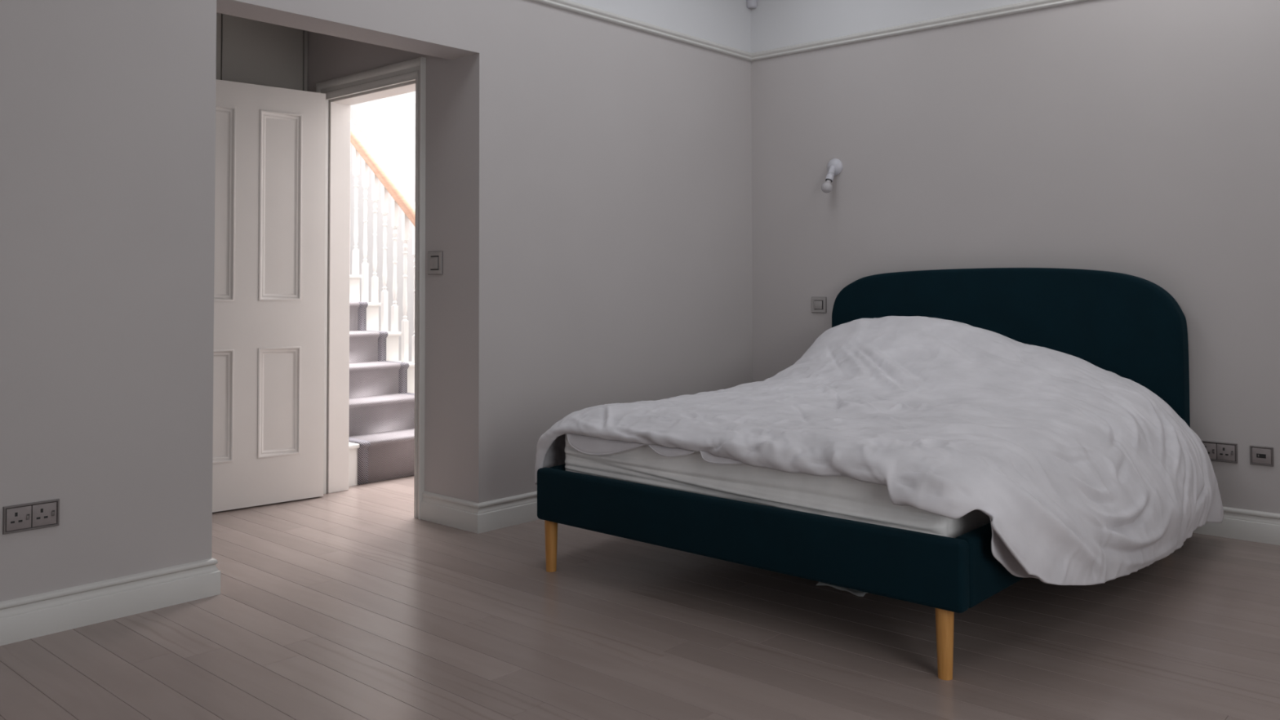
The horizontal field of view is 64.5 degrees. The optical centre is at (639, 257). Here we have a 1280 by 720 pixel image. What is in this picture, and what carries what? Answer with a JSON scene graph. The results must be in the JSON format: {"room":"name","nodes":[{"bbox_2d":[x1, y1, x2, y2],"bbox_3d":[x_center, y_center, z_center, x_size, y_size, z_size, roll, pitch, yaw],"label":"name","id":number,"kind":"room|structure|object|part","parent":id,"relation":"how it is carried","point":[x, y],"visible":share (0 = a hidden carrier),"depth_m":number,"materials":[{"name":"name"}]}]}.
{"room":"bedroom","nodes":[
{"label":"bedroom","id":0,"kind":"room"},
{"bbox_2d":[0,0,752,601],"bbox_3d":[-1.814,-0.303,3.389,0.205,2.950,7.200,-1,-2,42],"label":"wall","id":1,"kind":"structure","parent":0,"point":[606,166],"depth_m":4.01,"materials":[{"name":"paint"}]},
{"bbox_2d":[2,498,59,534],"bbox_3d":[-1.875,0.797,3.128,0.010,0.083,0.155,-1,-2,42],"label":"double socket","id":2,"kind":"object","parent":1,"relation":"attached to","point":[45,513],"visible":1,"depth_m":3.12,"materials":[{"name":"grey metal"}]},
{"bbox_2d":[0,557,220,645],"bbox_3d":[-2.877,1.080,2.144,0.227,0.126,3.977,-1,-2,42],"label":"baseboard","id":3,"kind":"structure","parent":1,"relation":"attached to","point":[28,617],"depth_m":3.27,"materials":[{"name":"paint"}]},
{"bbox_2d":[746,0,756,8],"bbox_3d":[0.662,-1.534,5.989,0.068,0.112,0.034,0,-1,-3],"label":"sensor","id":4,"kind":"object","parent":1,"relation":"attached to","point":[750,3],"visible":1,"depth_m":5.98,"materials":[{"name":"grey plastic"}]},
{"bbox_2d":[531,0,1088,61],"bbox_3d":[-0.063,-1.298,1.845,4.500,0.048,7.200,-1,-2,42],"label":"trim","id":5,"kind":"structure","parent":1,"relation":"attached to","point":[567,5],"depth_m":5.29,"materials":[{"name":"paint"}]},
{"bbox_2d":[350,91,415,361],"bbox_3d":[-0.955,-0.978,8.286,5.175,4.550,0.120,-1,-2,42],"label":"wall","id":6,"kind":"structure","parent":0,"point":[388,124],"depth_m":9.42,"materials":[{"name":"grey paint"}]},
{"bbox_2d":[307,31,462,498],"bbox_3d":[-2.693,-1.024,6.342,5.175,4.550,0.116,-1,-2,42],"label":"wall","id":7,"kind":"structure","parent":0,"point":[330,57],"depth_m":4.65,"materials":[{"name":"paint"}]},
{"bbox_2d":[212,79,325,512],"bbox_3d":[-1.899,0.177,4.914,0.795,2.056,0.110,1,-2,-42],"label":"panelled door","id":8,"kind":"structure","parent":7,"relation":"in","point":[270,175],"depth_m":5.00,"materials":[{"name":"paint"}]},
{"bbox_3d":[-2.045,0.706,4.813,0.215,0.538,0.019,1,-2,-42],"label":"panel","id":9,"kind":"part","parent":8,"relation":"part of","materials":[{"name":"paint"}]},
{"bbox_3d":[-2.047,-0.262,4.838,0.215,0.939,0.019,1,-2,-42],"label":"panel","id":10,"kind":"part","parent":8,"relation":"part of","materials":[{"name":"paint"}]},
{"bbox_3d":[-2.036,0.706,4.803,0.215,0.538,0.025,1,-2,-42],"label":"panel moulding","id":11,"kind":"part","parent":8,"relation":"part of","materials":[{"name":"paint"}]},
{"bbox_3d":[-2.038,-0.263,4.828,0.215,0.939,0.025,1,-2,-42],"label":"panel moulding","id":12,"kind":"part","parent":8,"relation":"part of","materials":[{"name":"paint"}]},
{"bbox_3d":[-1.921,1.091,4.915,0.547,0.228,0.042,1,-2,-42],"label":"rail","id":13,"kind":"part","parent":8,"relation":"part of","materials":[{"name":"paint"}]},
{"bbox_3d":[-1.922,0.325,4.934,0.547,0.230,0.042,1,-2,-42],"label":"rail","id":14,"kind":"part","parent":8,"relation":"part of","materials":[{"name":"paint"}]},
{"bbox_3d":[-1.925,-0.789,4.963,0.547,0.121,0.042,1,-2,-42],"label":"rail","id":15,"kind":"part","parent":8,"relation":"part of","materials":[{"name":"paint"}]},
{"bbox_3d":[-1.798,0.711,5.035,0.215,0.538,0.019,1,-2,-42],"label":"panel","id":16,"kind":"part","parent":8,"relation":"part of","materials":[{"name":"paint"}]},
{"bbox_3d":[-1.789,0.711,5.026,0.215,0.538,0.025,1,-2,-42],"label":"panel moulding","id":17,"kind":"part","parent":8,"relation":"part of","materials":[{"name":"paint"}]},
{"bbox_3d":[-1.800,-0.257,5.061,0.215,0.939,0.019,1,-2,-42],"label":"panel","id":18,"kind":"part","parent":8,"relation":"part of","materials":[{"name":"paint"}]},
{"bbox_3d":[-1.791,-0.257,5.051,0.215,0.939,0.025,1,-2,-42],"label":"panel moulding","id":19,"kind":"part","parent":8,"relation":"part of","materials":[{"name":"paint"}]},
{"bbox_2d":[326,80,415,493],"bbox_3d":[-1.287,0.183,5.069,0.832,2.064,0.120,-1,-2,42],"label":"trim","id":20,"kind":"structure","parent":7,"relation":"attached to","point":[339,108],"depth_m":5.32,"materials":[{"name":"paint"}]},
{"bbox_2d":[315,57,426,519],"bbox_3d":[-1.353,0.142,5.020,0.925,2.142,0.027,-1,-2,42],"label":"trim","id":21,"kind":"structure","parent":7,"relation":"attached to","point":[415,69],"depth_m":4.74,"materials":[{"name":"paint"}]},
{"bbox_2d":[427,251,443,275],"bbox_3d":[-0.944,0.023,4.668,0.109,0.108,0.010,-1,-2,42],"label":"light switch","id":22,"kind":"object","parent":7,"relation":"attached to","point":[435,259],"visible":1,"depth_m":4.66,"materials":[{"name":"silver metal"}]},
{"bbox_2d":[0,475,1279,719],"bbox_3d":[-1.849,1.232,3.752,9.800,0.100,7.750,-1,-2,42],"label":"floor","id":23,"kind":"structure","parent":0,"point":[349,604],"depth_m":3.05,"materials":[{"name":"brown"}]},
{"bbox_2d":[216,12,307,91],"bbox_3d":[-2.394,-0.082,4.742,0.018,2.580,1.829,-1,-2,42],"label":"wardrobe","id":24,"kind":"object","parent":23,"relation":"on","point":[251,51],"visible":0.02,"depth_m":5.24,"materials":[{"name":"grey paint"}]},
{"bbox_3d":[-2.252,-0.118,4.902,0.018,2.500,0.445,-1,-2,42],"label":"wardrobe door","id":25,"kind":"part","parent":24,"relation":"part of","materials":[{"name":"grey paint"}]},
{"bbox_2d":[348,120,415,486],"bbox_3d":[-2.745,-0.529,7.052,4.128,3.597,0.870,-1,-2,42],"label":"staircase","id":26,"kind":"structure","parent":23,"relation":"on","point":[381,428],"depth_m":6.30,"materials":[{"name":"white wood"}]},
{"bbox_3d":[-2.115,-1.029,7.023,3.030,2.603,0.066,-1,-2,42],"label":"handrail","id":27,"kind":"part","parent":26,"relation":"part of","materials":[{"name":"brown wood"}]},
{"bbox_2d":[816,582,867,596],"bbox_3d":[0.726,1.159,3.600,0.215,0.019,0.123,-1,-2,42],"label":"paper sheet","id":28,"kind":"object","parent":23,"relation":"on","point":[857,593],"visible":0.41,"depth_m":3.55,"materials":[{"name":"white paper"}]},
{"bbox_2d":[537,267,1190,679],"bbox_3d":[0.980,0.608,4.133,1.734,1.156,2.288,-1,-2,42],"label":"bed","id":29,"kind":"object","parent":23,"relation":"on","point":[1126,326],"visible":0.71,"depth_m":3.65,"materials":[{"name":"teal fabric"}]},
{"bbox_3d":[-0.335,1.082,3.833,0.050,0.198,0.050,-1,-2,42],"label":"leg","id":30,"kind":"part","parent":29,"relation":"part of","materials":[{"name":"brown wood"}]},
{"bbox_3d":[0.374,0.909,4.639,0.055,0.189,2.132,-1,-2,42],"label":"rail","id":31,"kind":"part","parent":29,"relation":"part of","materials":[{"name":"teal fabric"}]},
{"bbox_3d":[0.250,0.873,3.282,1.680,0.191,0.055,-1,-2,42],"label":"footboard","id":32,"kind":"part","parent":29,"relation":"part of","materials":[{"name":"teal fabric"}]},
{"bbox_2d":[564,434,990,537],"bbox_3d":[0.967,0.761,4.106,1.536,0.243,2.115,-1,-2,42],"label":"mattress","id":33,"kind":"object","parent":29,"relation":"on","point":[844,497],"visible":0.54,"depth_m":3.20,"materials":[{"name":"white fabric"}]},
{"bbox_2d":[534,315,1223,585],"bbox_3d":[1.006,0.663,4.038,1.981,0.804,2.172,-1,-2,42],"label":"duvet","id":34,"kind":"object","parent":33,"relation":"on","point":[1082,474],"visible":1,"depth_m":3.54,"materials":[{"name":"white fabric"}]},
{"bbox_3d":[0.837,1.052,2.785,0.050,0.198,0.050,-1,-2,42],"label":"leg","id":35,"kind":"part","parent":29,"relation":"part of","materials":[{"name":"brown wood"}]},
{"bbox_3d":[1.585,0.878,3.556,0.055,0.189,2.132,-1,-2,42],"label":"rail","id":36,"kind":"part","parent":29,"relation":"part of","materials":[{"name":"teal fabric"}]},
{"bbox_3d":[1.710,0.532,4.952,1.734,0.966,0.098,-1,-2,42],"label":"headboard","id":37,"kind":"part","parent":29,"relation":"part of","materials":[{"name":"teal fabric"}]},
{"bbox_2d":[751,0,1279,513],"bbox_3d":[2.333,-0.281,4.590,4.625,2.950,0.120,-1,-2,42],"label":"wall","id":38,"kind":"structure","parent":0,"point":[1137,138],"depth_m":4.88,"materials":[{"name":"paint"}]},
{"bbox_2d":[811,297,826,313],"bbox_3d":[1.000,0.264,5.681,0.096,0.089,0.010,-1,-2,42],"label":"light switch","id":39,"kind":"object","parent":38,"relation":"attached to","point":[819,304],"visible":1,"depth_m":5.67,"materials":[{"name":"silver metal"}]},
{"bbox_2d":[821,158,842,193],"bbox_3d":[1.044,-0.454,5.587,0.093,0.197,0.118,-1,-2,42],"label":"wall lamp","id":40,"kind":"object","parent":38,"relation":"attached to","point":[834,166],"visible":1,"depth_m":5.59,"materials":[{"name":"grey plastic"}]},
{"bbox_3d":[1.025,-0.393,5.565,0.061,0.074,0.062,-1,-2,42],"label":"bulb","id":41,"kind":"part","parent":40,"relation":"part of","materials":[{"name":"white glass"}]},
{"bbox_3d":[1.059,-0.482,5.604,0.038,0.056,0.052,-1,-2,42],"label":"lamp arm","id":42,"kind":"part","parent":40,"relation":"part of","materials":[{"name":"grey plastic"}]},
{"bbox_3d":[1.072,-0.504,5.619,0.093,0.093,0.034,-1,-2,42],"label":"mounting plate","id":43,"kind":"part","parent":40,"relation":"part of","materials":[{"name":"grey plastic"}]},
{"bbox_2d":[420,491,1279,545],"bbox_3d":[1.504,1.114,3.823,4.892,0.126,2.078,-1,-2,42],"label":"baseboard","id":44,"kind":"structure","parent":38,"relation":"attached to","point":[1248,525],"depth_m":4.46,"materials":[{"name":"paint"}]},
{"bbox_2d":[1201,440,1237,463],"bbox_3d":[2.473,0.830,4.351,0.155,0.083,0.010,-1,-2,42],"label":"double socket","id":45,"kind":"object","parent":38,"relation":"attached to","point":[1220,451],"visible":0.81,"depth_m":4.33,"materials":[{"name":"grey metal"}]},
{"bbox_2d":[1249,444,1273,466],"bbox_3d":[2.598,0.827,4.240,0.084,0.079,0.008,-1,-2,42],"label":"outlet","id":46,"kind":"object","parent":38,"relation":"attached to","point":[1259,455],"visible":1,"depth_m":4.24,"materials":[{"name":"grey metal"}]}
]}

